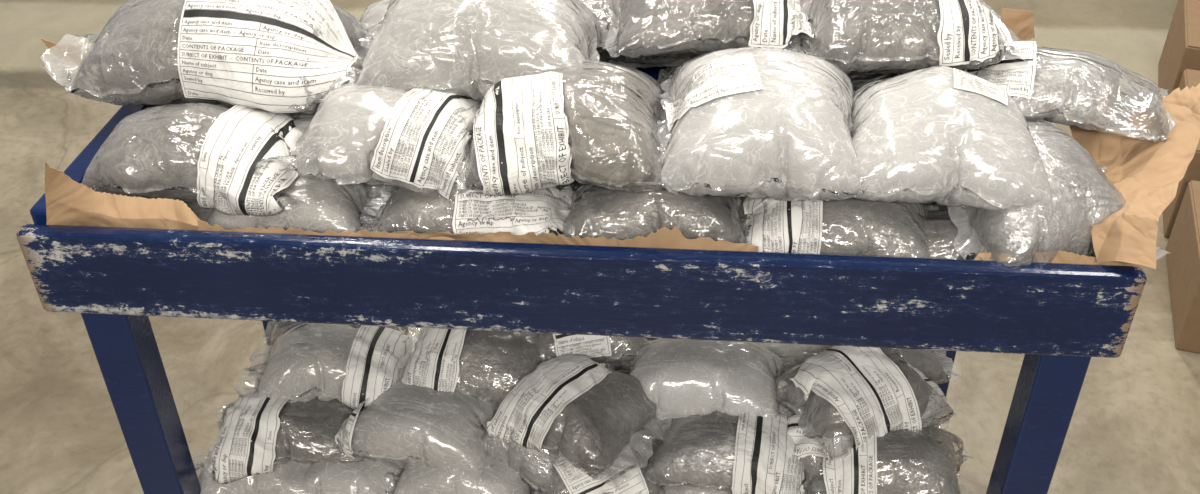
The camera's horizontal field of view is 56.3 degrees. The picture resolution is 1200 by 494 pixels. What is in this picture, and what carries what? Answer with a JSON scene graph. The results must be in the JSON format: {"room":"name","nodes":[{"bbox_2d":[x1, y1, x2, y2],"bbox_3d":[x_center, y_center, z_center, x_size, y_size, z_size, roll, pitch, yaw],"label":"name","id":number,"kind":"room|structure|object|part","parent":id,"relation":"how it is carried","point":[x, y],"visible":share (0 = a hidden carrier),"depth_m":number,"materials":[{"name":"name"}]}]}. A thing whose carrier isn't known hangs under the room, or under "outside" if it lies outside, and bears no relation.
{"room":"warehouse","nodes":[
{"label":"warehouse","id":0,"kind":"room"},
{"bbox_2d":[0,0,1199,493],"bbox_3d":[0.081,-0.086,2.997,9.000,0.100,8.000,2,35,4],"label":"floor","id":1,"kind":"structure","parent":0,"point":[1134,428],"depth_m":2.44,"materials":[{"name":"concrete"}]},
{"bbox_2d":[16,61,1146,493],"bbox_3d":[-0.015,0.201,1.722,1.258,0.905,0.580,2,35,4],"label":"cart","id":2,"kind":"object","parent":1,"relation":"on","point":[1061,316],"visible":0.41,"depth_m":1.27,"materials":[{"name":"blue paint"}]},
{"bbox_2d":[40,38,86,75],"bbox_3d":[-0.766,-0.273,1.615,0.065,0.059,0.002,1,35,2],"label":"kraft paper","id":3,"kind":"object","parent":2,"relation":"on","point":[75,58],"visible":0.77,"depth_m":1.61,"materials":[{"name":"brown paper"}]},
{"bbox_2d":[45,162,199,229],"bbox_3d":[-0.547,-0.060,1.279,0.183,0.101,0.030,0,35,1],"label":"kraft paper","id":4,"kind":"object","parent":2,"relation":"on","point":[68,201],"visible":0.93,"depth_m":1.29,"materials":[{"name":"brown paper"}]},
{"bbox_3d":[-0.609,0.344,1.596,0.058,0.824,0.050,2,35,4],"label":"leg","id":5,"kind":"part","parent":2,"relation":"part of","materials":[{"name":"blue paint"}]},
{"bbox_2d":[147,198,212,221],"bbox_3d":[-0.543,-0.044,1.393,0.213,0.056,0.103,1,35,2],"label":"bag","id":6,"kind":"object","parent":2,"relation":"on","point":[203,214],"visible":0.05,"depth_m":1.37,"materials":[{"name":"plastic"}]},
{"bbox_3d":[-0.573,0.071,1.983,0.058,0.824,0.050,2,35,4],"label":"leg","id":7,"kind":"part","parent":2,"relation":"part of","materials":[{"name":"blue paint"}]},
{"bbox_2d":[207,174,391,232],"bbox_3d":[-0.359,-0.049,1.369,0.279,0.087,0.127,1,35,2],"label":"bag","id":8,"kind":"object","parent":2,"relation":"on","point":[339,206],"visible":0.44,"depth_m":1.33,"materials":[{"name":"plastic"}]},
{"bbox_2d":[80,103,317,216],"bbox_3d":[-0.480,-0.115,1.360,0.282,0.106,0.162,4,35,6],"label":"bag","id":9,"kind":"object","parent":8,"relation":"on","point":[206,154],"visible":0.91,"depth_m":1.32,"materials":[{"name":"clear plastic"}]},
{"bbox_2d":[40,0,378,114],"bbox_3d":[-0.494,-0.267,1.436,0.417,0.155,0.249,3,35,5],"label":"bag","id":10,"kind":"object","parent":9,"relation":"on","point":[275,56],"visible":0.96,"depth_m":1.36,"materials":[{"name":"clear plastic"}]},
{"bbox_2d":[179,0,357,111],"bbox_3d":[-0.403,-0.263,1.397,0.188,0.118,0.190,3,35,5],"label":"print","id":11,"kind":"object","parent":10,"relation":"attached to","point":[269,55],"depth_m":1.35},
{"bbox_2d":[198,107,305,216],"bbox_3d":[-0.409,-0.108,1.349,0.122,0.104,0.151,4,35,6],"label":"print","id":12,"kind":"object","parent":9,"relation":"attached to","point":[231,140],"depth_m":1.31},
{"bbox_2d":[279,62,361,121],"bbox_3d":[-0.365,-0.220,1.637,0.238,0.093,0.208,2,35,4],"label":"bag","id":13,"kind":"object","parent":2,"relation":"on","point":[356,65],"visible":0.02,"depth_m":1.57,"materials":[{"name":"clear plastic"}]},
{"bbox_2d":[355,0,389,64],"bbox_3d":[-0.263,-0.320,1.622,0.253,0.103,0.174,-2,35,-3],"label":"bag","id":14,"kind":"object","parent":13,"relation":"on","point":[375,12],"visible":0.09,"depth_m":1.57,"materials":[{"name":"plastic"}]},
{"bbox_2d":[298,120,381,195],"bbox_3d":[-0.377,-0.125,1.544,0.230,0.092,0.212,11,37,15],"label":"bag","id":15,"kind":"object","parent":2,"relation":"on","point":[305,123],"visible":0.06,"depth_m":1.53,"materials":[{"name":"plastic"}]},
{"bbox_2d":[374,170,577,237],"bbox_3d":[-0.146,-0.054,1.341,0.262,0.097,0.155,3,35,5],"label":"bag","id":16,"kind":"object","parent":2,"relation":"on","point":[539,211],"visible":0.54,"depth_m":1.30,"materials":[{"name":"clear plastic"}]},
{"bbox_2d":[255,80,480,198],"bbox_3d":[-0.273,-0.145,1.360,0.311,0.113,0.212,0,35,0],"label":"bag","id":17,"kind":"object","parent":16,"relation":"on","point":[419,138],"visible":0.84,"depth_m":1.29,"materials":[{"name":"plastic"}]},
{"bbox_2d":[372,88,476,195],"bbox_3d":[-0.184,-0.142,1.336,0.095,0.091,0.187,13,37,18],"label":"print","id":18,"kind":"object","parent":17,"relation":"attached to","point":[421,137],"depth_m":1.29},
{"bbox_2d":[343,0,614,100],"bbox_3d":[-0.151,-0.271,1.413,0.342,0.137,0.244,2,35,3],"label":"bag","id":19,"kind":"object","parent":17,"relation":"on","point":[460,47],"visible":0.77,"depth_m":1.33,"materials":[{"name":"plastic"}]},
{"bbox_2d":[455,172,573,237],"bbox_3d":[-0.096,-0.055,1.325,0.135,0.077,0.135,3,35,5],"label":"print","id":20,"kind":"object","parent":16,"relation":"attached to","point":[539,211],"depth_m":1.29},
{"bbox_2d":[457,59,677,195],"bbox_3d":[-0.033,-0.156,1.321,0.265,0.120,0.236,0,35,0],"label":"bag","id":21,"kind":"object","parent":16,"relation":"on","point":[595,123],"visible":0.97,"depth_m":1.25,"materials":[{"name":"clear plastic"}]},
{"bbox_2d":[474,72,570,195],"bbox_3d":[-0.088,-0.130,1.277,0.117,0.108,0.132,0,35,0],"label":"print","id":22,"kind":"object","parent":21,"relation":"attached to","point":[522,124],"depth_m":1.24},
{"bbox_2d":[197,219,758,251],"bbox_3d":[-0.142,-0.011,1.265,0.642,0.046,0.010,2,35,4],"label":"kraft paper","id":23,"kind":"object","parent":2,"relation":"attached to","point":[664,237],"visible":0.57,"depth_m":1.26,"materials":[{"name":"brown paper"}]},
{"bbox_2d":[560,178,586,191],"bbox_3d":[-0.110,-0.119,1.512,0.247,0.095,0.212,-1,35,-1],"label":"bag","id":24,"kind":"object","parent":2,"relation":"on","point":[575,185],"visible":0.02,"depth_m":1.46,"materials":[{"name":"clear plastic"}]},
{"bbox_2d":[555,184,749,242],"bbox_3d":[0.067,-0.043,1.329,0.255,0.101,0.138,2,35,4],"label":"bag","id":25,"kind":"object","parent":2,"relation":"on","point":[598,211],"visible":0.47,"depth_m":1.29,"materials":[{"name":"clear plastic"}]},
{"bbox_2d":[656,66,679,126],"bbox_3d":[0.190,-0.218,1.592,0.240,0.097,0.205,4,35,6],"label":"bag","id":26,"kind":"object","parent":2,"relation":"on","point":[662,73],"visible":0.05,"depth_m":1.62,"materials":[{"name":"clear plastic"}]},
{"bbox_2d":[597,53,708,68],"bbox_3d":[0.127,-0.311,1.593,0.258,0.086,0.174,6,36,9],"label":"bag","id":27,"kind":"object","parent":26,"relation":"on","point":[681,59],"visible":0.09,"depth_m":1.55,"materials":[{"name":"plastic"}]},
{"bbox_2d":[579,0,676,63],"bbox_3d":[0.013,-0.321,1.599,0.254,0.100,0.181,8,36,11],"label":"bag","id":28,"kind":"object","parent":27,"relation":"on","point":[597,6],"visible":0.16,"depth_m":1.54,"materials":[{"name":"clear plastic"}]},
{"bbox_2d":[794,0,814,53],"bbox_3d":[0.277,-0.322,1.571,0.253,0.105,0.192,0,35,1],"label":"bag","id":29,"kind":"object","parent":27,"relation":"on","point":[806,6],"visible":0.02,"depth_m":1.52,"materials":[{"name":"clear plastic"}]},
{"bbox_2d":[604,0,820,57],"bbox_3d":[0.141,-0.303,1.440,0.279,0.100,0.182,0,35,0],"label":"bag","id":30,"kind":"object","parent":29,"relation":"on","point":[647,28],"visible":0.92,"depth_m":1.39,"materials":[{"name":"clear plastic"}]},
{"bbox_2d":[751,0,809,45],"bbox_3d":[0.224,-0.310,1.415,0.077,0.059,0.136,0,35,0],"label":"print","id":31,"kind":"object","parent":30,"relation":"attached to","point":[773,22],"depth_m":1.37},
{"bbox_2d":[657,121,746,223],"bbox_3d":[0.148,-0.114,1.496,0.233,0.094,0.199,12,37,18],"label":"bag","id":32,"kind":"object","parent":2,"relation":"on","point":[666,126],"visible":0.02,"depth_m":1.47,"materials":[{"name":"plastic"}]},
{"bbox_2d":[740,197,931,257],"bbox_3d":[0.288,-0.037,1.316,0.273,0.092,0.143,5,36,7],"label":"bag","id":33,"kind":"object","parent":2,"relation":"on","point":[852,226],"visible":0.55,"depth_m":1.28,"materials":[{"name":"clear plastic"}]},
{"bbox_2d":[657,47,866,200],"bbox_3d":[0.191,-0.150,1.310,0.252,0.135,0.234,3,35,5],"label":"bag","id":34,"kind":"object","parent":33,"relation":"on","point":[757,122],"visible":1,"depth_m":1.24,"materials":[{"name":"clear plastic"},{"name":"paper"},{"name":"ink"}]},
{"bbox_2d":[668,55,759,125],"bbox_3d":[0.129,-0.171,1.290,0.096,0.076,0.073,-1,35,-1],"label":"print","id":35,"kind":"object","parent":34,"relation":"attached to","point":[729,81],"depth_m":1.27},
{"bbox_2d":[745,199,819,253],"bbox_3d":[0.214,-0.038,1.316,0.087,0.088,0.121,5,36,7],"label":"print","id":36,"kind":"object","parent":33,"relation":"attached to","point":[772,225],"depth_m":1.28},
{"bbox_2d":[846,72,901,90],"bbox_3d":[0.420,-0.214,1.572,0.231,0.096,0.199,13,37,18],"label":"bag","id":37,"kind":"object","parent":2,"relation":"on","point":[859,79],"visible":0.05,"depth_m":1.56,"materials":[{"name":"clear plastic"}]},
{"bbox_2d":[867,0,1023,73],"bbox_3d":[0.460,-0.309,1.563,0.260,0.106,0.194,-4,35,-5],"label":"bag","id":38,"kind":"object","parent":37,"relation":"on","point":[1015,37],"visible":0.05,"depth_m":1.51,"materials":[{"name":"plastic"}]},
{"bbox_2d":[1001,8,1034,39],"bbox_3d":[0.563,-0.299,1.512,0.052,0.046,0.002,2,35,4],"label":"kraft paper","id":39,"kind":"object","parent":38,"relation":"on","point":[1021,22],"visible":0.85,"depth_m":1.51,"materials":[{"name":"brown paper"}]},
{"bbox_2d":[925,203,938,210],"bbox_3d":[0.529,-0.108,1.461,0.236,0.089,0.207,5,36,8],"label":"bag","id":40,"kind":"object","parent":2,"relation":"on","point":[928,207],"visible":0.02,"depth_m":1.42,"materials":[{"name":"plastic"}]},
{"bbox_2d":[922,201,947,211],"bbox_3d":[0.400,-0.106,1.477,0.234,0.094,0.203,1,35,3],"label":"bag","id":41,"kind":"object","parent":2,"relation":"on","point":[941,207],"visible":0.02,"depth_m":1.41,"materials":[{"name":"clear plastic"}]},
{"bbox_3d":[0.583,0.115,1.907,0.058,0.824,0.050,2,35,4],"label":"leg","id":42,"kind":"part","parent":2,"relation":"part of","materials":[{"name":"blue paint"}]},
{"bbox_2d":[917,207,988,259],"bbox_3d":[0.431,-0.013,1.315,0.243,0.076,0.125,2,35,4],"label":"bag","id":43,"kind":"object","parent":2,"relation":"on","point":[943,237],"visible":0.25,"depth_m":1.28,"materials":[{"name":"clear plastic"}]},
{"bbox_3d":[0.547,0.389,1.520,0.058,0.824,0.050,2,35,4],"label":"leg","id":44,"kind":"part","parent":2,"relation":"part of","materials":[{"name":"blue paint"}]},
{"bbox_2d":[974,250,1137,266],"bbox_3d":[0.498,0.017,1.226,0.182,0.028,0.008,2,35,4],"label":"kraft paper","id":45,"kind":"object","parent":2,"relation":"on","point":[1055,256],"visible":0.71,"depth_m":1.22,"materials":[{"name":"brown paper"}]},
{"bbox_2d":[946,121,1170,265],"bbox_3d":[0.501,-0.068,1.301,0.237,0.117,0.241,-9,36,-11],"label":"bag","id":46,"kind":"object","parent":2,"relation":"on","point":[1077,182],"visible":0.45,"depth_m":1.23,"materials":[{"name":"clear plastic"}]},
{"bbox_2d":[840,66,1063,212],"bbox_3d":[0.390,-0.132,1.299,0.266,0.130,0.240,4,35,6],"label":"bag","id":47,"kind":"object","parent":46,"relation":"on","point":[944,135],"visible":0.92,"depth_m":1.23,"materials":[{"name":"plastic"}]},
{"bbox_2d":[956,69,1004,99],"bbox_3d":[0.432,-0.183,1.275,0.056,0.019,0.045,9,36,13],"label":"print","id":48,"kind":"object","parent":47,"relation":"on","point":[968,86],"depth_m":1.26},
{"bbox_2d":[1069,83,1199,269],"bbox_3d":[0.597,-0.103,1.289,0.152,0.113,0.303,20,40,26],"label":"kraft paper","id":49,"kind":"object","parent":2,"relation":"on","point":[1148,174],"visible":0.82,"depth_m":1.28,"materials":[{"name":"brown paper"}]},
{"bbox_2d":[958,41,1176,141],"bbox_3d":[0.570,-0.202,1.371,0.283,0.079,0.152,9,36,13],"label":"bag","id":50,"kind":"object","parent":49,"relation":"on","point":[1079,88],"visible":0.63,"depth_m":1.34,"materials":[{"name":"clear plastic"}]},
{"bbox_2d":[792,0,1028,71],"bbox_3d":[0.379,-0.287,1.399,0.285,0.112,0.200,0,35,1],"label":"bag","id":51,"kind":"object","parent":50,"relation":"on","point":[852,35],"visible":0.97,"depth_m":1.34,"materials":[{"name":"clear plastic"}]},
{"bbox_2d":[941,0,1009,62],"bbox_3d":[0.453,-0.295,1.376,0.097,0.075,0.170,0,35,1],"label":"print","id":52,"kind":"object","parent":51,"relation":"attached to","point":[970,32],"depth_m":1.33},
{"bbox_2d":[967,41,1033,95],"bbox_3d":[0.488,-0.222,1.370,0.073,0.048,0.104,13,37,11],"label":"print","id":53,"kind":"object","parent":50,"relation":"attached to","point":[1016,77],"depth_m":1.35},
{"bbox_3d":[0.370,0.279,1.694,0.251,0.116,0.203,10,37,14],"label":"bag","id":54,"kind":"object","parent":2,"relation":"on","visible":0},
{"bbox_2d":[787,412,829,491],"bbox_3d":[0.309,0.274,1.588,0.130,0.086,0.154,21,41,28],"label":"bag","id":55,"kind":"object","parent":54,"relation":"on","point":[808,449],"visible":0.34,"depth_m":1.54,"materials":[{"name":"clear plastic"}]},
{"bbox_2d":[788,416,829,455],"bbox_3d":[0.307,0.283,1.561,0.121,0.070,0.063,8,36,12],"label":"print","id":56,"kind":"object","parent":55,"relation":"attached to","point":[807,444],"depth_m":1.54},
{"bbox_2d":[892,348,967,384],"bbox_3d":[0.435,0.157,1.787,0.280,0.107,0.184,-6,36,-8],"label":"bag","id":57,"kind":"object","parent":54,"relation":"on","point":[927,362],"visible":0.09,"depth_m":1.74,"materials":[{"name":"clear plastic"}]},
{"bbox_2d":[755,342,830,376],"bbox_3d":[0.355,0.156,1.792,0.275,0.105,0.181,13,37,18],"label":"bag","id":58,"kind":"object","parent":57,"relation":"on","point":[792,355],"visible":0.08,"depth_m":1.74,"materials":[{"name":"plastic"}]},
{"bbox_2d":[908,363,955,430],"bbox_3d":[0.429,0.230,1.636,0.143,0.107,0.172,-23,41,-28],"label":"bag","id":59,"kind":"object","parent":54,"relation":"on","point":[931,408],"visible":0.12,"depth_m":1.60,"materials":[{"name":"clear plastic"}]},
{"bbox_2d":[775,346,950,459],"bbox_3d":[0.361,0.199,1.581,0.226,0.124,0.177,-14,38,-19],"label":"bag","id":60,"kind":"object","parent":59,"relation":"on","point":[861,392],"visible":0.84,"depth_m":1.54,"materials":[{"name":"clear plastic"}]},
{"bbox_2d":[792,349,919,448],"bbox_3d":[0.354,0.215,1.559,0.115,0.124,0.152,-22,41,-27],"label":"print","id":61,"kind":"object","parent":60,"relation":"attached to","point":[861,393],"depth_m":1.53},
{"bbox_2d":[923,378,942,419],"bbox_3d":[0.433,0.241,1.619,0.122,0.106,0.087,-23,41,-28],"label":"print","id":62,"kind":"object","parent":59,"relation":"attached to","point":[931,408],"depth_m":1.60},
{"bbox_3d":[-0.531,0.401,1.693,0.212,0.083,0.145,1,35,2],"label":"bag","id":63,"kind":"object","parent":2,"relation":"on","visible":0},
{"bbox_2d":[192,451,313,493],"bbox_3d":[-0.496,0.330,1.662,0.281,0.091,0.140,0,35,1],"label":"bag","id":64,"kind":"object","parent":63,"relation":"on","point":[287,478],"visible":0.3,"depth_m":1.62,"materials":[{"name":"plastic"}]},
{"bbox_2d":[204,391,374,483],"bbox_3d":[-0.452,0.261,1.650,0.256,0.095,0.161,-5,35,-6],"label":"bag","id":65,"kind":"object","parent":64,"relation":"on","point":[257,433],"visible":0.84,"depth_m":1.61,"materials":[{"name":"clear plastic"}]},
{"bbox_2d":[208,391,288,483],"bbox_3d":[-0.507,0.272,1.633,0.097,0.092,0.143,2,35,4],"label":"print","id":66,"kind":"object","parent":65,"relation":"attached to","point":[253,437],"depth_m":1.60},
{"bbox_3d":[-0.376,0.399,1.674,0.217,0.085,0.145,0,35,1],"label":"bag","id":67,"kind":"object","parent":2,"relation":"on","visible":0},
{"bbox_2d":[303,454,404,493],"bbox_3d":[-0.345,0.338,1.645,0.197,0.081,0.137,11,37,15],"label":"bag","id":68,"kind":"object","parent":67,"relation":"on","point":[364,477],"visible":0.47,"depth_m":1.61,"materials":[{"name":"plastic"}]},
{"bbox_3d":[-0.190,0.392,1.656,0.206,0.089,0.143,4,35,6],"label":"bag","id":69,"kind":"object","parent":2,"relation":"on","visible":0},
{"bbox_2d":[378,455,537,493],"bbox_3d":[-0.198,0.325,1.615,0.265,0.088,0.150,6,36,9],"label":"bag","id":70,"kind":"object","parent":69,"relation":"on","point":[498,477],"visible":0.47,"depth_m":1.57,"materials":[{"name":"plastic"}]},
{"bbox_2d":[337,375,499,476],"bbox_3d":[-0.251,0.256,1.630,0.246,0.104,0.162,9,36,13],"label":"bag","id":71,"kind":"object","parent":70,"relation":"on","point":[409,424],"visible":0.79,"depth_m":1.58,"materials":[{"name":"plastic"}]},
{"bbox_2d":[234,323,417,409],"bbox_3d":[-0.410,0.172,1.697,0.279,0.102,0.184,-2,35,-3],"label":"bag","id":72,"kind":"object","parent":71,"relation":"on","point":[349,365],"visible":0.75,"depth_m":1.65,"materials":[{"name":"plastic"}]},
{"bbox_2d":[343,325,409,409],"bbox_3d":[-0.325,0.172,1.700,0.088,0.097,0.180,4,36,6],"label":"print","id":73,"kind":"object","parent":72,"relation":"attached to","point":[375,358],"depth_m":1.66},
{"bbox_2d":[343,404,361,454],"bbox_3d":[-0.348,0.238,1.645,0.036,0.057,0.146,9,36,14],"label":"print","id":74,"kind":"object","parent":71,"relation":"attached to","point":[352,430],"depth_m":1.59},
{"bbox_2d":[401,328,549,404],"bbox_3d":[-0.167,0.164,1.678,0.258,0.113,0.173,3,35,5],"label":"bag","id":75,"kind":"object","parent":71,"relation":"on","point":[488,365],"visible":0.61,"depth_m":1.63,"materials":[{"name":"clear plastic"}]},
{"bbox_2d":[401,329,463,391],"bbox_3d":[-0.240,0.163,1.675,0.091,0.107,0.151,7,36,10],"label":"print","id":76,"kind":"object","parent":75,"relation":"attached to","point":[436,361],"depth_m":1.63},
{"bbox_2d":[483,417,556,493],"bbox_3d":[-0.108,0.277,1.623,0.186,0.100,0.139,14,38,20],"label":"bag","id":77,"kind":"object","parent":70,"relation":"on","point":[534,466],"visible":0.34,"depth_m":1.57,"materials":[{"name":"clear plastic"}]},
{"bbox_2d":[485,353,671,489],"bbox_3d":[-0.027,0.227,1.593,0.253,0.097,0.189,20,40,26],"label":"bag","id":78,"kind":"object","parent":77,"relation":"on","point":[584,411],"visible":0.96,"depth_m":1.56,"materials":[{"name":"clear plastic"}]},
{"bbox_2d":[487,354,607,451],"bbox_3d":[-0.072,0.226,1.592,0.165,0.093,0.088,-28,44,-33],"label":"print","id":79,"kind":"object","parent":78,"relation":"attached to","point":[549,406],"depth_m":1.56},
{"bbox_3d":[-0.046,0.389,1.634,0.213,0.080,0.135,2,35,3],"label":"bag","id":80,"kind":"object","parent":69,"relation":"on","visible":0},
{"bbox_2d":[537,432,665,493],"bbox_3d":[-0.003,0.317,1.594,0.216,0.104,0.137,-5,35,-6],"label":"bag","id":81,"kind":"object","parent":80,"relation":"on","point":[568,479],"visible":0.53,"depth_m":1.55,"materials":[{"name":"clear plastic"}]},
{"bbox_2d":[554,449,647,493],"bbox_3d":[0.000,0.330,1.569,0.107,0.098,0.101,-14,37,-18],"label":"print","id":82,"kind":"object","parent":81,"relation":"attached to","point":[568,479],"depth_m":1.55},
{"bbox_3d":[0.083,0.395,1.623,0.214,0.076,0.153,8,36,12],"label":"bag","id":83,"kind":"object","parent":80,"relation":"on","visible":0},
{"bbox_2d":[658,482,733,493],"bbox_3d":[0.142,0.354,1.598,0.194,0.076,0.110,2,35,4],"label":"bag","id":84,"kind":"object","parent":83,"relation":"on","point":[684,489],"visible":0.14,"depth_m":1.56,"materials":[{"name":"plastic"}]},
{"bbox_2d":[645,411,810,493],"bbox_3d":[0.177,0.280,1.587,0.258,0.101,0.160,6,36,10],"label":"bag","id":85,"kind":"object","parent":84,"relation":"on","point":[748,453],"visible":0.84,"depth_m":1.54,"materials":[{"name":"clear plastic"}]},
{"bbox_2d":[616,338,796,422],"bbox_3d":[0.158,0.189,1.640,0.296,0.100,0.170,5,36,7],"label":"bag","id":86,"kind":"object","parent":85,"relation":"on","point":[680,378],"visible":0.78,"depth_m":1.59,"materials":[{"name":"clear plastic"},{"name":"plastic"}]},
{"bbox_2d":[734,412,802,493],"bbox_3d":[0.238,0.295,1.564,0.104,0.098,0.130,8,36,12],"label":"print","id":87,"kind":"object","parent":85,"relation":"attached to","point":[766,461],"depth_m":1.53},
{"bbox_3d":[-0.465,0.292,1.781,0.246,0.121,0.206,7,36,11],"label":"bag","id":88,"kind":"object","parent":2,"relation":"on","visible":0},
{"bbox_2d":[253,321,419,391],"bbox_3d":[-0.437,0.169,1.871,0.278,0.112,0.190,0,35,1],"label":"bag","id":89,"kind":"object","parent":88,"relation":"on","point":[275,332],"visible":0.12,"depth_m":1.87,"materials":[{"name":"clear plastic"}]},
{"bbox_3d":[0.356,0.381,1.592,0.206,0.087,0.140,6,36,10],"label":"bag","id":90,"kind":"object","parent":2,"relation":"on","visible":0},
{"bbox_3d":[0.431,0.377,1.583,0.208,0.093,0.144,0,35,0],"label":"bag","id":91,"kind":"object","parent":90,"relation":"on","visible":0},
{"bbox_2d":[804,426,972,493],"bbox_3d":[0.394,0.298,1.552,0.247,0.116,0.163,8,36,11],"label":"bag","id":92,"kind":"object","parent":91,"relation":"on","point":[925,461],"visible":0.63,"depth_m":1.51,"materials":[{"name":"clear plastic"}]},
{"bbox_2d":[825,435,875,493],"bbox_3d":[0.340,0.295,1.539,0.068,0.096,0.126,2,35,4],"label":"print","id":93,"kind":"object","parent":92,"relation":"attached to","point":[855,472],"depth_m":1.51},
{"bbox_2d":[1158,0,1199,98],"bbox_3d":[1.971,-0.503,3.232,0.600,0.285,0.500,13,37,18],"label":"cardboard box","id":94,"kind":"object","parent":1,"relation":"on","point":[1181,49],"visible":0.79,"depth_m":3.22,"materials":[{"name":"brown cardboard"}]},
{"bbox_2d":[1163,69,1199,237],"bbox_3d":[1.771,-0.194,2.823,0.600,0.255,0.460,12,37,17],"label":"cardboard box","id":95,"kind":"object","parent":1,"relation":"on","point":[1190,78],"visible":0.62,"depth_m":2.77,"materials":[{"name":"brown cardboard"}]},
{"bbox_2d":[1166,180,1199,352],"bbox_3d":[1.561,0.078,2.484,0.500,0.205,0.400,11,37,16],"label":"cardboard box","id":96,"kind":"object","parent":1,"relation":"on","point":[1183,261],"visible":0.92,"depth_m":2.51,"materials":[{"name":"brown cardboard"}]},
{"bbox_3d":[-0.123,0.287,1.745,0.254,0.110,0.204,11,37,16],"label":"bag","id":97,"kind":"object","parent":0,"visible":0},
{"bbox_2d":[642,421,657,459],"bbox_3d":[0.058,0.291,1.731,0.254,0.099,0.205,7,36,10],"label":"bag","id":98,"kind":"object","parent":97,"relation":"on","point":[654,443],"visible":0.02,"depth_m":1.68,"materials":[{"name":"plastic"}]},
{"bbox_2d":[604,337,656,373],"bbox_3d":[0.098,0.148,1.817,0.279,0.107,0.181,-9,36,-12],"label":"bag","id":99,"kind":"object","parent":98,"relation":"on","point":[614,365],"visible":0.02,"depth_m":1.75,"materials":[{"name":"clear plastic"}]},
{"bbox_2d":[537,333,646,363],"bbox_3d":[-0.013,0.125,1.698,0.189,0.091,0.134,-1,35,0],"label":"bag","id":100,"kind":"object","parent":99,"relation":"on","point":[600,349],"visible":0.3,"depth_m":1.66,"materials":[{"name":"clear plastic"}]},
{"bbox_2d":[555,334,609,356],"bbox_3d":[-0.033,0.126,1.667,0.082,0.057,0.077,-6,36,-8],"label":"print","id":101,"kind":"object","parent":100,"relation":"attached to","point":[586,345],"depth_m":1.65},
{"bbox_2d":[778,388,789,414],"bbox_3d":[0.247,0.287,1.708,0.248,0.107,0.203,-5,36,-7],"label":"bag","id":102,"kind":"object","parent":98,"relation":"on","point":[784,410],"visible":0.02,"depth_m":1.70,"materials":[{"name":"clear plastic"}]}
]}

